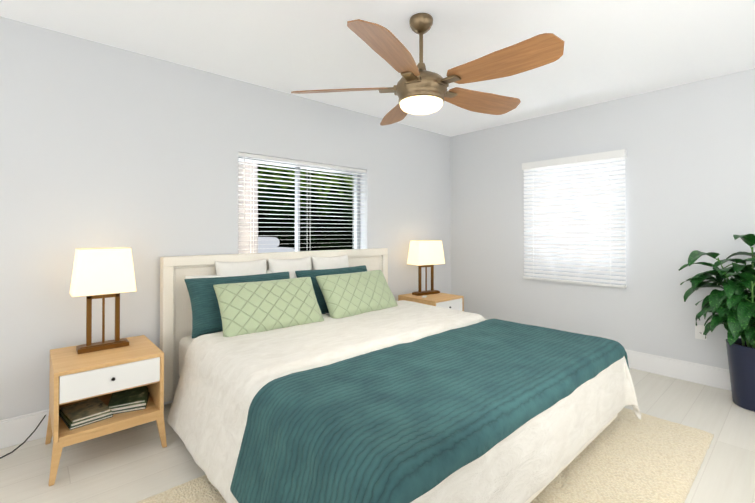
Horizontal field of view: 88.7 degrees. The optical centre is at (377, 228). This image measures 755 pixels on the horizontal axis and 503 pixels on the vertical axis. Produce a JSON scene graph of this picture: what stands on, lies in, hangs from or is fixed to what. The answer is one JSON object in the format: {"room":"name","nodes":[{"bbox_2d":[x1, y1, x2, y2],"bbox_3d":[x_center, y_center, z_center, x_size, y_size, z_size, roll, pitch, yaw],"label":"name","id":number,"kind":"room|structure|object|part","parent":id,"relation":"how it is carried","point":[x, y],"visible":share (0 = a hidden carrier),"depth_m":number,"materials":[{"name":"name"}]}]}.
{"room":"bedroom","nodes":[
{"label":"bedroom","id":0,"kind":"room"},
{"bbox_2d":[0,16,450,419],"bbox_3d":[-1.044,0.032,3.410,5.640,2.500,0.220,0,-1,-42],"label":"wall","id":1,"kind":"structure","parent":0,"point":[103,145],"depth_m":2.69,"materials":[{"name":"white paint"}]},
{"bbox_2d":[0,400,172,448],"bbox_3d":[-0.965,1.200,3.311,5.200,0.162,0.019,0,-1,-42],"label":"baseboard","id":2,"kind":"structure","parent":1,"relation":"attached to","point":[17,430],"depth_m":2.28,"materials":[{"name":"white"}]},
{"bbox_2d":[238,157,359,250],"bbox_3d":[-0.686,-0.070,3.708,1.400,1.111,0.179,0,-1,-42],"label":"window","id":3,"kind":"structure","parent":1,"relation":"in","point":[356,228],"depth_m":3.72,"materials":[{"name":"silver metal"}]},
{"bbox_2d":[238,152,365,252],"bbox_3d":[-0.649,-0.077,3.667,1.392,1.095,0.077,0,-1,-42],"label":"window blind","id":4,"kind":"object","parent":3,"relation":"attached to","point":[281,160],"visible":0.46,"depth_m":3.57,"materials":[{"name":"white plastic"}]},
{"bbox_2d":[0,368,754,502],"bbox_3d":[0.705,1.324,1.462,5.640,0.120,5.440,0,-1,-42],"label":"floor","id":5,"kind":"structure","parent":0,"point":[135,464],"depth_m":2.12,"materials":[{"name":"white wood"}]},
{"bbox_2d":[0,415,45,458],"bbox_3d":[-2.327,1.184,1.867,1.104,0.165,0.143,0,-1,-42],"label":"cord","id":6,"kind":"object","parent":5,"relation":"on","point":[25,440],"visible":0.98,"depth_m":2.21,"materials":[{"name":"black plastic"}]},
{"bbox_2d":[45,335,166,485],"bbox_3d":[-1.588,0.996,2.257,0.523,0.549,0.531,0,-1,-42],"label":"nightstand","id":7,"kind":"object","parent":5,"relation":"on","point":[95,394],"visible":1,"depth_m":2.12,"materials":[{"name":"brown wood"}]},
{"bbox_2d":[61,398,109,422],"bbox_3d":[-1.625,1.010,2.149,0.235,0.012,0.170,0,-1,39],"label":"book","id":8,"kind":"object","parent":7,"relation":"on","point":[87,411],"depth_m":2.11,"materials":[{"name":"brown paper"}]},
{"bbox_2d":[59,409,111,426],"bbox_3d":[-1.625,1.024,2.149,0.250,0.016,0.185,0,-1,40],"label":"book","id":9,"kind":"object","parent":7,"relation":"on","point":[67,417],"depth_m":2.08,"materials":[{"name":"white paper"}]},
{"bbox_2d":[59,413,112,429],"bbox_3d":[-1.625,1.039,2.149,0.260,0.012,0.190,0,-1,40],"label":"book","id":10,"kind":"object","parent":7,"relation":"on","point":[64,421],"depth_m":2.06,"materials":[{"name":"white paper"}]},
{"bbox_2d":[69,247,136,353],"bbox_3d":[-1.648,0.420,2.322,0.314,0.602,0.204,0,-1,-42],"label":"lamp","id":11,"kind":"object","parent":7,"relation":"on","point":[103,273],"visible":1,"depth_m":2.27,"materials":[{"name":"white fabric"}]},
{"bbox_3d":[-1.648,0.253,2.323,0.310,0.265,0.200,0,-1,-42],"label":"lamp shade","id":12,"kind":"part","parent":11,"relation":"part of","materials":[{"name":"fabric"}]},
{"bbox_3d":[-1.420,0.810,2.073,0.446,0.136,0.030,0,-1,-42],"label":"drawer","id":13,"kind":"part","parent":7,"relation":"part of","materials":[{"name":"white wood"}]},
{"bbox_2d":[109,386,146,407],"bbox_3d":[-1.489,1.008,2.312,0.175,0.010,0.240,0,-1,-29],"label":"book","id":14,"kind":"object","parent":7,"relation":"on","point":[136,397],"depth_m":2.27,"materials":[{"name":"green paper"}]},
{"bbox_2d":[108,388,147,411],"bbox_3d":[-1.489,1.023,2.312,0.190,0.018,0.260,0,-1,-28],"label":"book","id":15,"kind":"object","parent":7,"relation":"on","point":[134,399],"depth_m":2.24,"materials":[{"name":"green paper"}]},
{"bbox_2d":[112,392,148,413],"bbox_3d":[-1.489,1.039,2.312,0.200,0.014,0.270,0,-1,-25],"label":"book","id":16,"kind":"object","parent":7,"relation":"on","point":[142,406],"depth_m":2.21,"materials":[{"name":"green paper"}]},
{"bbox_2d":[136,408,713,502],"bbox_3d":[0.277,1.256,1.891,3.306,0.024,1.695,0,-1,-42],"label":"rug","id":17,"kind":"object","parent":5,"relation":"on","point":[625,455],"visible":0.15,"depth_m":1.99,"materials":[{"name":"beige carpet"}]},
{"bbox_2d":[160,248,640,502],"bbox_3d":[0.010,0.724,2.567,2.318,1.040,2.411,0,-1,-42],"label":"bed","id":18,"kind":"object","parent":17,"relation":"on","point":[332,376],"visible":1,"depth_m":1.90,"materials":[{"name":"beige fabric"}]},
{"bbox_3d":[0.043,0.923,2.616,2.000,0.298,2.195,0,-1,-42],"label":"mattress","id":19,"kind":"part","parent":18,"relation":"part of","materials":[{"name":"white fabric"}]},
{"bbox_2d":[215,259,266,276],"bbox_3d":[-1.051,0.503,3.025,0.430,0.535,0.164,0,-9,-42],"label":"pillow","id":20,"kind":"object","parent":18,"relation":"on","point":[223,267],"depth_m":3.00,"materials":[{"name":"white fabric"}]},
{"bbox_3d":[-0.725,0.722,3.468,2.180,1.020,0.088,0,-1,-42],"label":"headboard","id":21,"kind":"part","parent":18,"relation":"part of","materials":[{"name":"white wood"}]},
{"bbox_2d":[268,257,311,278],"bbox_3d":[-0.732,0.506,3.314,0.430,0.535,0.160,0,-9,-42],"label":"pillow","id":22,"kind":"object","parent":18,"relation":"on","point":[292,265],"depth_m":3.27,"materials":[{"name":"white fabric"}]},
{"bbox_2d":[312,255,348,269],"bbox_3d":[-0.420,0.508,3.594,0.430,0.535,0.161,0,-9,-44],"label":"pillow","id":23,"kind":"object","parent":18,"relation":"on","point":[319,262],"depth_m":3.55,"materials":[{"name":"white fabric"}]},
{"bbox_2d":[230,319,629,502],"bbox_3d":[0.493,0.907,2.050,2.266,0.434,0.908,0,-1,-42],"label":"throw","id":24,"kind":"object","parent":18,"relation":"on","point":[490,410],"depth_m":1.57,"materials":[{"name":"teal fabric"}]},
{"bbox_2d":[398,293,463,310],"bbox_3d":[0.586,1.013,4.221,0.523,0.549,0.531,0,-1,-42],"label":"nightstand","id":25,"kind":"object","parent":5,"relation":"on","point":[450,301],"visible":0.25,"depth_m":4.10,"materials":[{"name":"brown wood"}]},
{"bbox_2d":[407,240,444,295],"bbox_3d":[0.546,0.438,4.331,0.407,0.602,0.204,0,-1,-34],"label":"lamp","id":26,"kind":"object","parent":25,"relation":"on","point":[425,253],"visible":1,"depth_m":4.27,"materials":[{"name":"fabric"},{"name":"wood"}]},
{"bbox_3d":[0.546,0.271,4.332,0.403,0.265,0.200,0,-1,-34],"label":"lamp shade","id":27,"kind":"part","parent":26,"relation":"part of","materials":[{"name":"fabric"}]},
{"bbox_3d":[0.754,0.827,4.037,0.446,0.136,0.030,0,-1,-42],"label":"drawer","id":28,"kind":"part","parent":25,"relation":"part of","materials":[{"name":"white wood"}]},
{"bbox_2d":[679,234,754,411],"bbox_3d":[2.607,0.656,2.639,0.710,1.236,0.898,0,-1,-42],"label":"plant","id":29,"kind":"object","parent":5,"relation":"on","point":[732,304],"visible":1,"depth_m":2.73,"materials":[{"name":"green plant"}]},
{"bbox_3d":[2.686,1.050,2.755,0.298,0.449,0.298,0,-1,-42],"label":"pot","id":30,"kind":"part","parent":29,"relation":"part of","materials":[{"name":"blue ceramic"}]},
{"bbox_2d":[0,0,754,136],"bbox_3d":[0.705,-1.296,1.485,5.640,0.120,5.440,0,-1,-42],"label":"ceiling","id":31,"kind":"structure","parent":0,"point":[615,49],"depth_m":2.52,"materials":[{"name":"white paint"}]},
{"bbox_2d":[291,13,563,125],"bbox_3d":[0.304,-0.954,2.241,1.498,0.548,1.478,0,-1,-42],"label":"fan","id":32,"kind":"object","parent":31,"relation":"hanging from","point":[418,89],"visible":1,"depth_m":2.09,"materials":[{"name":"brown wood"}]},
{"bbox_3d":[-0.232,-0.822,2.307,0.600,0.006,0.208,0,16,7],"label":"blade","id":33,"kind":"part","parent":32,"relation":"part of","materials":[{"name":"brown wood"}]},
{"label":"blade","id":34,"kind":"part","parent":32,"relation":"part of","materials":[{"name":"brown wood"}]},
{"bbox_3d":[0.149,-0.818,2.739,0.208,0.006,0.600,-17,3,-11],"label":"blade","id":35,"kind":"part","parent":32,"relation":"part of","materials":[{"name":"brown wood"}]},
{"bbox_3d":[0.267,-0.980,2.257,0.492,0.495,0.481,0,-1,-42],"label":"motor","id":36,"kind":"part","parent":32,"relation":"part of","materials":[{"name":"brown metal"}]},
{"bbox_3d":[0.678,-0.820,2.511,0.600,0.006,0.208,0,-18,-29],"label":"blade","id":37,"kind":"part","parent":32,"relation":"part of","materials":[{"name":"brown wood"}]},
{"label":"blade","id":38,"kind":"part","parent":32,"relation":"part of","materials":[{"name":"brown wood"}]},
{"bbox_2d":[450,68,754,368],"bbox_3d":[2.790,0.030,3.208,0.220,2.500,5.220,0,-1,-42],"label":"wall","id":39,"kind":"structure","parent":0,"point":[690,171],"depth_m":3.50,"materials":[{"name":"white paint"}]},
{"bbox_2d":[522,149,626,287],"bbox_3d":[1.953,-0.084,3.915,0.068,1.270,0.992,0,-1,-42],"label":"window blind","id":40,"kind":"object","parent":39,"relation":"attached to","point":[574,220],"visible":0.96,"depth_m":3.86,"materials":[{"name":"white plastic"}]},
{"bbox_2d":[625,349,731,390],"bbox_3d":[2.624,1.199,3.203,0.019,0.162,4.950,0,-1,-42],"label":"baseboard","id":41,"kind":"structure","parent":39,"relation":"attached to","point":[717,377],"depth_m":3.26,"materials":[{"name":"white wood"}]},
{"bbox_2d":[695,324,706,339],"bbox_3d":[2.659,0.857,3.174,0.009,0.115,0.075,0,-1,-42],"label":"electrical outlet","id":42,"kind":"object","parent":39,"relation":"attached to","point":[699,330],"visible":0.92,"depth_m":3.17,"materials":[{"name":"white plastic"}]},
{"label":"outside","id":43,"kind":"structure","parent":0,"visible":0},
{"bbox_2d":[258,163,353,250],"bbox_3d":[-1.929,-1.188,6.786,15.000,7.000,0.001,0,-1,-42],"label":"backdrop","id":44,"kind":"structure","parent":43,"point":[319,241],"depth_m":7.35,"materials":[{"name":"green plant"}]},
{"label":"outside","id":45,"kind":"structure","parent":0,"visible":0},
{"bbox_2d":[238,161,257,253],"bbox_3d":[-1.871,-1.199,5.559,0.340,7.000,0.340,0,-1,-42],"label":"trunk","id":46,"kind":"object","parent":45,"point":[248,236],"visible":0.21,"depth_m":5.43,"materials":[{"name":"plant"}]},
{"bbox_2d":[258,237,294,252],"bbox_3d":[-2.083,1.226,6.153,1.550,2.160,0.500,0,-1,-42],"label":"car","id":47,"kind":"object","parent":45,"point":[271,242],"visible":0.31,"depth_m":6.19,"materials":[{"name":"white metal"}]}
]}

